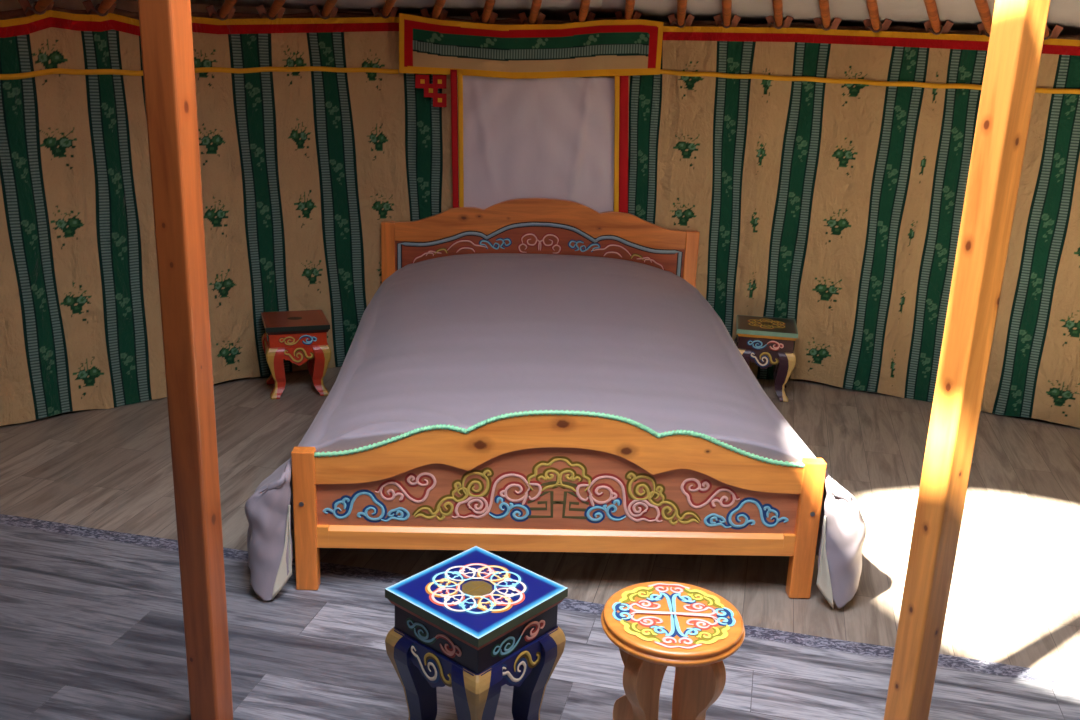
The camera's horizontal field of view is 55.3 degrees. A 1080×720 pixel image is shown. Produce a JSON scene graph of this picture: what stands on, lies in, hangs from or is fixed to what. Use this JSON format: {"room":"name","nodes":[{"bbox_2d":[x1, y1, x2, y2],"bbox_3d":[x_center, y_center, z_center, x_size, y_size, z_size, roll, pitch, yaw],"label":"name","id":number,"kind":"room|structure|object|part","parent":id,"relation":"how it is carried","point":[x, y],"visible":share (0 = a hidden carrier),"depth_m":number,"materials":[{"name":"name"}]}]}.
{"room":"traditional dwelling","nodes":[
{"label":"traditional dwelling","id":0,"kind":"room"},
{"bbox_2d":[0,0,560,20],"bbox_3d":[0.374,0.226,1.691,7.440,1.750,7.440,1,17,-2],"label":"ceiling","id":1,"kind":"structure","parent":0,"point":[5,5],"depth_m":4.33,"materials":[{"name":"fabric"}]},
{"bbox_2d":[0,6,1079,39],"bbox_3d":[0.267,-1.248,3.890,6.240,0.157,2.006,1,17,-2],"label":"trim","id":2,"kind":"structure","parent":1,"relation":"attached to","point":[18,13],"depth_m":4.63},
{"bbox_2d":[18,0,1062,38],"bbox_3d":[0.074,-1.335,4.524,4.337,0.431,0.823,0,17,-6],"label":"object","id":3,"kind":"structure","parent":1,"relation":"attached to","point":[88,5],"depth_m":4.67,"materials":[{"name":"brown wood"}]},
{"bbox_2d":[0,10,1079,427],"bbox_3d":[0.236,-0.480,4.089,6.125,1.688,1.967,1,17,-2],"label":"wall","id":4,"kind":"structure","parent":0,"point":[836,210],"depth_m":4.72,"materials":[{"name":"fabric"}]},
{"bbox_2d":[24,0,52,14],"bbox_3d":[-1.127,-1.401,2.991,0.074,0.766,2.382,-13,23,-40],"label":"pole","id":5,"kind":"object","parent":4,"relation":"on","point":[39,7],"visible":1,"depth_m":3.89,"materials":[{"name":"brown wood"}]},
{"bbox_2d":[88,0,115,15],"bbox_3d":[-1.014,-1.428,3.084,0.074,0.762,2.389,-11,21,-37],"label":"pole","id":6,"kind":"object","parent":4,"relation":"on","point":[102,9],"visible":1,"depth_m":4.02,"materials":[{"name":"brown wood"}]},
{"bbox_2d":[0,66,398,79],"bbox_3d":[-1.724,-1.106,4.013,2.679,0.097,0.213,-13,22,-40],"label":"ribbon","id":7,"kind":"object","parent":4,"relation":"attached to","point":[306,68],"visible":0.91,"depth_m":4.40,"materials":[{"name":"fabric"}]},
{"bbox_2d":[210,0,237,20],"bbox_3d":[-0.767,-1.480,3.277,0.074,0.757,2.458,-7,19,-28],"label":"pole","id":8,"kind":"object","parent":4,"relation":"on","point":[222,14],"visible":1,"depth_m":4.29,"materials":[{"name":"brown wood"}]},
{"bbox_2d":[260,0,285,19],"bbox_3d":[-0.653,-1.507,3.360,0.074,0.745,2.511,-6,19,-25],"label":"pole","id":9,"kind":"object","parent":4,"relation":"on","point":[272,13],"visible":1,"depth_m":4.42,"materials":[{"name":"brown wood"}]},
{"bbox_2d":[313,0,337,18],"bbox_3d":[-0.520,-1.531,3.434,0.074,0.733,2.552,-5,18,-21],"label":"pole","id":10,"kind":"object","parent":4,"relation":"on","point":[325,13],"visible":1,"depth_m":4.54,"materials":[{"name":"brown wood"}]},
{"bbox_2d":[374,0,395,18],"bbox_3d":[-0.355,-1.548,3.482,0.074,0.718,2.546,-3,18,-16],"label":"pole","id":11,"kind":"object","parent":4,"relation":"on","point":[385,12],"visible":1,"depth_m":4.62,"materials":[{"name":"brown wood"}]},
{"bbox_2d":[415,74,446,106],"bbox_3d":[-0.507,-1.255,4.802,0.145,0.146,0.006,1,17,-3],"label":"fabric patch","id":12,"kind":"object","parent":4,"relation":"attached to","point":[421,81],"visible":1,"depth_m":4.80,"materials":[{"name":"red fabric"}]},
{"bbox_2d":[426,0,445,19],"bbox_3d":[-0.214,-1.544,3.501,0.074,0.726,2.512,-2,17,-13],"label":"pole","id":13,"kind":"object","parent":4,"relation":"on","point":[439,4],"visible":0.96,"depth_m":4.58,"materials":[{"name":"brown wood"}]},
{"bbox_2d":[474,0,495,23],"bbox_3d":[-0.069,-1.539,3.511,0.074,0.731,2.476,-1,17,-9],"label":"pole","id":14,"kind":"object","parent":4,"relation":"on","point":[489,4],"visible":0.91,"depth_m":4.59,"materials":[{"name":"brown wood"}]},
{"bbox_2d":[522,0,541,23],"bbox_3d":[0.070,-1.538,3.518,0.074,0.727,2.458,0,17,-5],"label":"pole","id":15,"kind":"object","parent":4,"relation":"on","point":[536,4],"visible":0.93,"depth_m":4.58,"materials":[{"name":"brown wood"}]},
{"bbox_2d":[572,0,589,22],"bbox_3d":[0.216,-1.541,3.523,0.074,0.714,2.457,2,17,-2],"label":"pole","id":16,"kind":"object","parent":4,"relation":"on","point":[584,5],"visible":0.94,"depth_m":4.59,"materials":[{"name":"brown wood"}]},
{"bbox_2d":[619,0,634,19],"bbox_3d":[0.352,-1.541,3.523,0.074,0.704,2.465,3,17,2],"label":"pole","id":17,"kind":"object","parent":4,"relation":"on","point":[629,4],"visible":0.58,"depth_m":4.57,"materials":[{"name":"brown wood"}]},
{"bbox_2d":[670,0,686,27],"bbox_3d":[0.506,-1.531,3.518,0.074,0.710,2.479,4,17,6],"label":"pole","id":18,"kind":"object","parent":4,"relation":"on","point":[680,22],"visible":1,"depth_m":4.58,"materials":[{"name":"brown wood"}]},
{"bbox_2d":[716,0,731,27],"bbox_3d":[0.639,-1.524,3.505,0.074,0.705,2.493,5,17,9],"label":"pole","id":19,"kind":"object","parent":4,"relation":"on","point":[726,22],"visible":1,"depth_m":4.56,"materials":[{"name":"brown wood"}]},
{"bbox_2d":[768,0,783,28],"bbox_3d":[0.786,-1.515,3.485,0.074,0.700,2.517,6,17,13],"label":"pole","id":20,"kind":"object","parent":4,"relation":"on","point":[778,23],"visible":1,"depth_m":4.54,"materials":[{"name":"brown wood"}]},
{"bbox_2d":[816,0,831,30],"bbox_3d":[0.918,-1.503,3.459,0.074,0.700,2.540,7,18,17],"label":"pole","id":21,"kind":"object","parent":4,"relation":"on","point":[826,24],"visible":1,"depth_m":4.49,"materials":[{"name":"brown wood"}]},
{"bbox_2d":[660,69,1079,93],"bbox_3d":[2.004,-1.112,4.265,3.124,0.045,0.377,11,19,28],"label":"ribbon","id":22,"kind":"object","parent":4,"relation":"attached to","point":[662,71],"visible":0.88,"depth_m":4.71,"materials":[{"name":"fabric"}]},
{"bbox_2d":[865,0,881,32],"bbox_3d":[1.047,-1.484,3.418,0.074,0.702,2.548,9,18,20],"label":"pole","id":23,"kind":"object","parent":4,"relation":"on","point":[876,25],"visible":1,"depth_m":4.42,"materials":[{"name":"brown wood"}]},
{"bbox_2d":[924,0,942,34],"bbox_3d":[1.196,-1.459,3.358,0.074,0.704,2.555,10,19,24],"label":"pole","id":24,"kind":"object","parent":4,"relation":"on","point":[931,7],"visible":1,"depth_m":4.32,"materials":[{"name":"brown wood"}]},
{"bbox_2d":[974,0,991,36],"bbox_3d":[1.321,-1.436,3.302,0.074,0.707,2.569,11,19,28],"label":"pole","id":25,"kind":"object","parent":4,"relation":"on","point":[982,6],"visible":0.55,"depth_m":4.19,"materials":[{"name":"brown wood"}]},
{"bbox_2d":[1044,25,1051,39],"bbox_3d":[1.439,-1.410,3.241,0.074,0.712,2.584,13,20,31],"label":"pole","id":26,"kind":"object","parent":4,"relation":"on","point":[1048,31],"visible":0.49,"depth_m":4.32,"materials":[{"name":"brown wood"}]},
{"bbox_2d":[0,366,1079,719],"bbox_3d":[0.068,1.122,1.764,8.000,0.032,7.808,1,17,-2],"label":"floor","id":27,"kind":"structure","parent":0,"point":[1014,596],"depth_m":3.11,"materials":[{"name":"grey wood"}]},
{"bbox_2d":[138,0,232,719],"bbox_3d":[-0.734,-0.236,2.106,0.088,2.308,0.088,6,17,13],"label":"support post","id":28,"kind":"object","parent":27,"relation":"on","point":[166,36],"visible":1,"depth_m":2.14,"materials":[{"name":"brown wood"}]},
{"bbox_2d":[261,310,330,398],"bbox_3d":[-1.124,-0.029,4.752,0.286,0.339,0.286,-4,18,-18],"label":"nightstand","id":29,"kind":"object","parent":27,"relation":"on","point":[298,337],"visible":1,"depth_m":4.63,"materials":[{"name":"red wood"}]},
{"bbox_3d":[-1.253,-0.005,4.825,0.086,0.241,0.086,-4,18,-18],"label":"leg","id":30,"kind":"part","parent":29,"relation":"part of","materials":[{"name":"red wood"}]},
{"bbox_3d":[-1.189,0.053,4.645,0.086,0.241,0.086,-4,18,-18],"label":"leg","id":31,"kind":"part","parent":29,"relation":"part of","materials":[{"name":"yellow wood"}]},
{"bbox_3d":[-1.064,-0.017,4.888,0.086,0.241,0.086,-4,18,-18],"label":"leg","id":32,"kind":"part","parent":29,"relation":"part of","materials":[{"name":"red wood"}]},
{"bbox_3d":[-1.000,0.041,4.708,0.086,0.241,0.086,-4,18,-18],"label":"leg","id":33,"kind":"part","parent":29,"relation":"part of","materials":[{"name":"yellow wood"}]},
{"bbox_2d":[385,546,567,719],"bbox_3d":[-0.146,0.701,2.332,0.291,0.422,0.291,16,22,38],"label":"stool","id":34,"kind":"object","parent":27,"relation":"on","point":[475,622],"visible":1,"depth_m":2.24,"materials":[{"name":"blue paint"}]},
{"bbox_3d":[-0.291,0.748,2.336,0.087,0.321,0.087,16,22,38],"label":"leg","id":35,"kind":"part","parent":34,"relation":"part of","materials":[{"name":"blue wood"}]},
{"bbox_3d":[-0.138,0.792,2.210,0.087,0.321,0.087,16,22,38],"label":"leg","id":36,"kind":"part","parent":34,"relation":"part of","materials":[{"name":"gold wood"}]},
{"bbox_3d":[-0.005,0.751,2.358,0.087,0.321,0.087,16,22,38],"label":"leg","id":37,"kind":"part","parent":34,"relation":"part of","materials":[{"name":"blue wood"}]},
{"bbox_2d":[291,198,826,597],"bbox_3d":[0.029,-0.040,4.028,1.540,0.869,2.249,1,17,-2],"label":"bed","id":38,"kind":"object","parent":27,"relation":"on","point":[528,481],"visible":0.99,"depth_m":3.02,"materials":[{"name":"brown wood"}]},
{"bbox_3d":[-0.683,0.466,3.011,0.065,0.441,0.046,1,17,-2],"label":"post","id":39,"kind":"part","parent":38,"relation":"part of","materials":[{"name":"brown wood"}]},
{"bbox_3d":[-0.744,-0.316,5.072,0.065,0.733,0.046,1,17,-2],"label":"post","id":40,"kind":"part","parent":38,"relation":"part of","materials":[{"name":"brown wood"}]},
{"bbox_3d":[-0.002,-0.433,5.057,1.412,0.518,0.010,1,17,-2],"label":"headboard panel","id":41,"kind":"part","parent":38,"relation":"part of","materials":[{"name":"wood"}]},
{"bbox_3d":[-0.002,-0.430,5.050,1.394,0.497,0.004,1,17,-2],"label":"border moulding","id":42,"kind":"part","parent":38,"relation":"part of","materials":[{"name":"wood"}]},
{"bbox_3d":[0.007,-0.668,4.984,1.412,0.228,0.037,1,17,-2],"label":"headboard","id":43,"kind":"part","parent":38,"relation":"part of","materials":[{"name":"brown wood"}]},
{"bbox_2d":[245,253,866,608],"bbox_3d":[0.024,0.098,4.002,1.830,0.608,2.267,1,17,-2],"label":"duvet","id":44,"kind":"object","parent":38,"relation":"on","point":[463,340],"visible":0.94,"depth_m":3.52,"materials":[{"name":"white fabric"}]},
{"bbox_3d":[0.052,0.532,3.053,1.412,0.067,0.030,1,17,-2],"label":"rail","id":45,"kind":"part","parent":38,"relation":"part of","materials":[{"name":"brown wood"}]},
{"bbox_3d":[0.058,0.370,3.009,1.412,0.283,0.010,1,17,-2],"label":"footboard panel","id":46,"kind":"part","parent":38,"relation":"part of","materials":[{"name":"brown wood"}]},
{"bbox_3d":[0.062,0.262,2.970,1.412,0.236,0.035,1,17,-2],"label":"footboard","id":47,"kind":"part","parent":38,"relation":"part of","materials":[{"name":"brown wood"}]},
{"bbox_3d":[0.064,0.218,2.944,1.420,0.161,0.016,1,17,-2],"label":"rope moulding","id":48,"kind":"part","parent":38,"relation":"part of","materials":[{"name":"wood"}]},
{"bbox_3d":[0.730,-0.279,5.129,0.065,0.733,0.046,1,17,-2],"label":"post","id":49,"kind":"part","parent":38,"relation":"part of","materials":[{"name":"brown wood"}]},
{"bbox_3d":[0.791,0.503,3.069,0.065,0.441,0.046,1,17,-2],"label":"post","id":50,"kind":"part","parent":38,"relation":"part of","materials":[{"name":"brown wood"}]},
{"bbox_2d":[601,581,744,719],"bbox_3d":[0.276,0.740,2.256,0.306,0.424,0.306,3,17,2],"label":"round stool","id":51,"kind":"object","parent":27,"relation":"on","point":[655,626],"visible":1,"depth_m":2.16,"materials":[{"name":"brown wood"}]},
{"bbox_3d":[0.222,0.742,2.313,0.037,0.386,0.117,-14,23,-43],"label":"leg","id":52,"kind":"part","parent":51,"relation":"part of","materials":[{"name":"brown wood"}]},
{"bbox_3d":[0.222,0.773,2.210,0.117,0.386,0.037,-14,23,-43],"label":"leg","id":53,"kind":"part","parent":51,"relation":"part of","materials":[{"name":"brown wood"}]},
{"bbox_3d":[0.283,0.559,2.200,0.306,0.034,0.306,3,17,2],"label":"seat","id":54,"kind":"part","parent":51,"relation":"part of","materials":[{"name":"brown wood"}]},
{"bbox_3d":[0.329,0.746,2.313,0.117,0.386,0.037,-14,23,-43],"label":"leg","id":55,"kind":"part","parent":51,"relation":"part of","materials":[{"name":"brown wood"}]},
{"bbox_3d":[0.329,0.777,2.211,0.037,0.386,0.117,-14,23,-43],"label":"leg","id":56,"kind":"part","parent":51,"relation":"part of","materials":[{"name":"brown wood"}]},
{"bbox_2d":[734,315,797,401],"bbox_3d":[1.073,-0.012,4.959,0.286,0.342,0.286,5,17,9],"label":"nightstand","id":57,"kind":"object","parent":27,"relation":"on","point":[766,342],"visible":0.87,"depth_m":4.82,"materials":[{"name":"black wood"}]},
{"bbox_3d":[0.956,0.056,4.896,0.086,0.241,0.086,5,17,9],"label":"leg","id":58,"kind":"part","parent":57,"relation":"part of","materials":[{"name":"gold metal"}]},
{"bbox_3d":[1.188,0.017,5.052,0.086,0.241,0.086,5,17,9],"label":"leg","id":59,"kind":"part","parent":57,"relation":"part of","materials":[{"name":"purple wood"}]},
{"bbox_3d":[1.152,0.073,4.864,0.086,0.241,0.086,5,17,9],"label":"leg","id":60,"kind":"part","parent":57,"relation":"part of","materials":[{"name":"purple wood"}]},
{"bbox_2d":[883,0,1050,719],"bbox_3d":[0.925,-0.194,2.171,0.090,2.308,0.090,-7,19,-27],"label":"support post","id":61,"kind":"object","parent":27,"relation":"on","point":[1018,27],"visible":1,"depth_m":2.19,"materials":[{"name":"brown wood"}]},
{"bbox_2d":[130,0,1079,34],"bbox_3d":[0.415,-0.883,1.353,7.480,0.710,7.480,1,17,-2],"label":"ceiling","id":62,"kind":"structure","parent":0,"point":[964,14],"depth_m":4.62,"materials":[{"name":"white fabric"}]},
{"bbox_2d":[399,13,663,78],"bbox_3d":[-0.042,-1.435,4.734,1.207,0.283,0.041,2,17,-1],"label":"valance","id":63,"kind":"object","parent":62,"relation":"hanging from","point":[625,47],"visible":1,"depth_m":4.74,"materials":[{"name":"fabric"}]},
{"bbox_2d":[450,69,628,212],"bbox_3d":[0.006,-1.023,4.879,0.865,0.670,0.054,1,17,-2],"label":"cloth","id":64,"kind":"object","parent":63,"relation":"hanging from","point":[556,138],"visible":1,"depth_m":4.88,"materials":[{"name":"fabric"}]}
]}

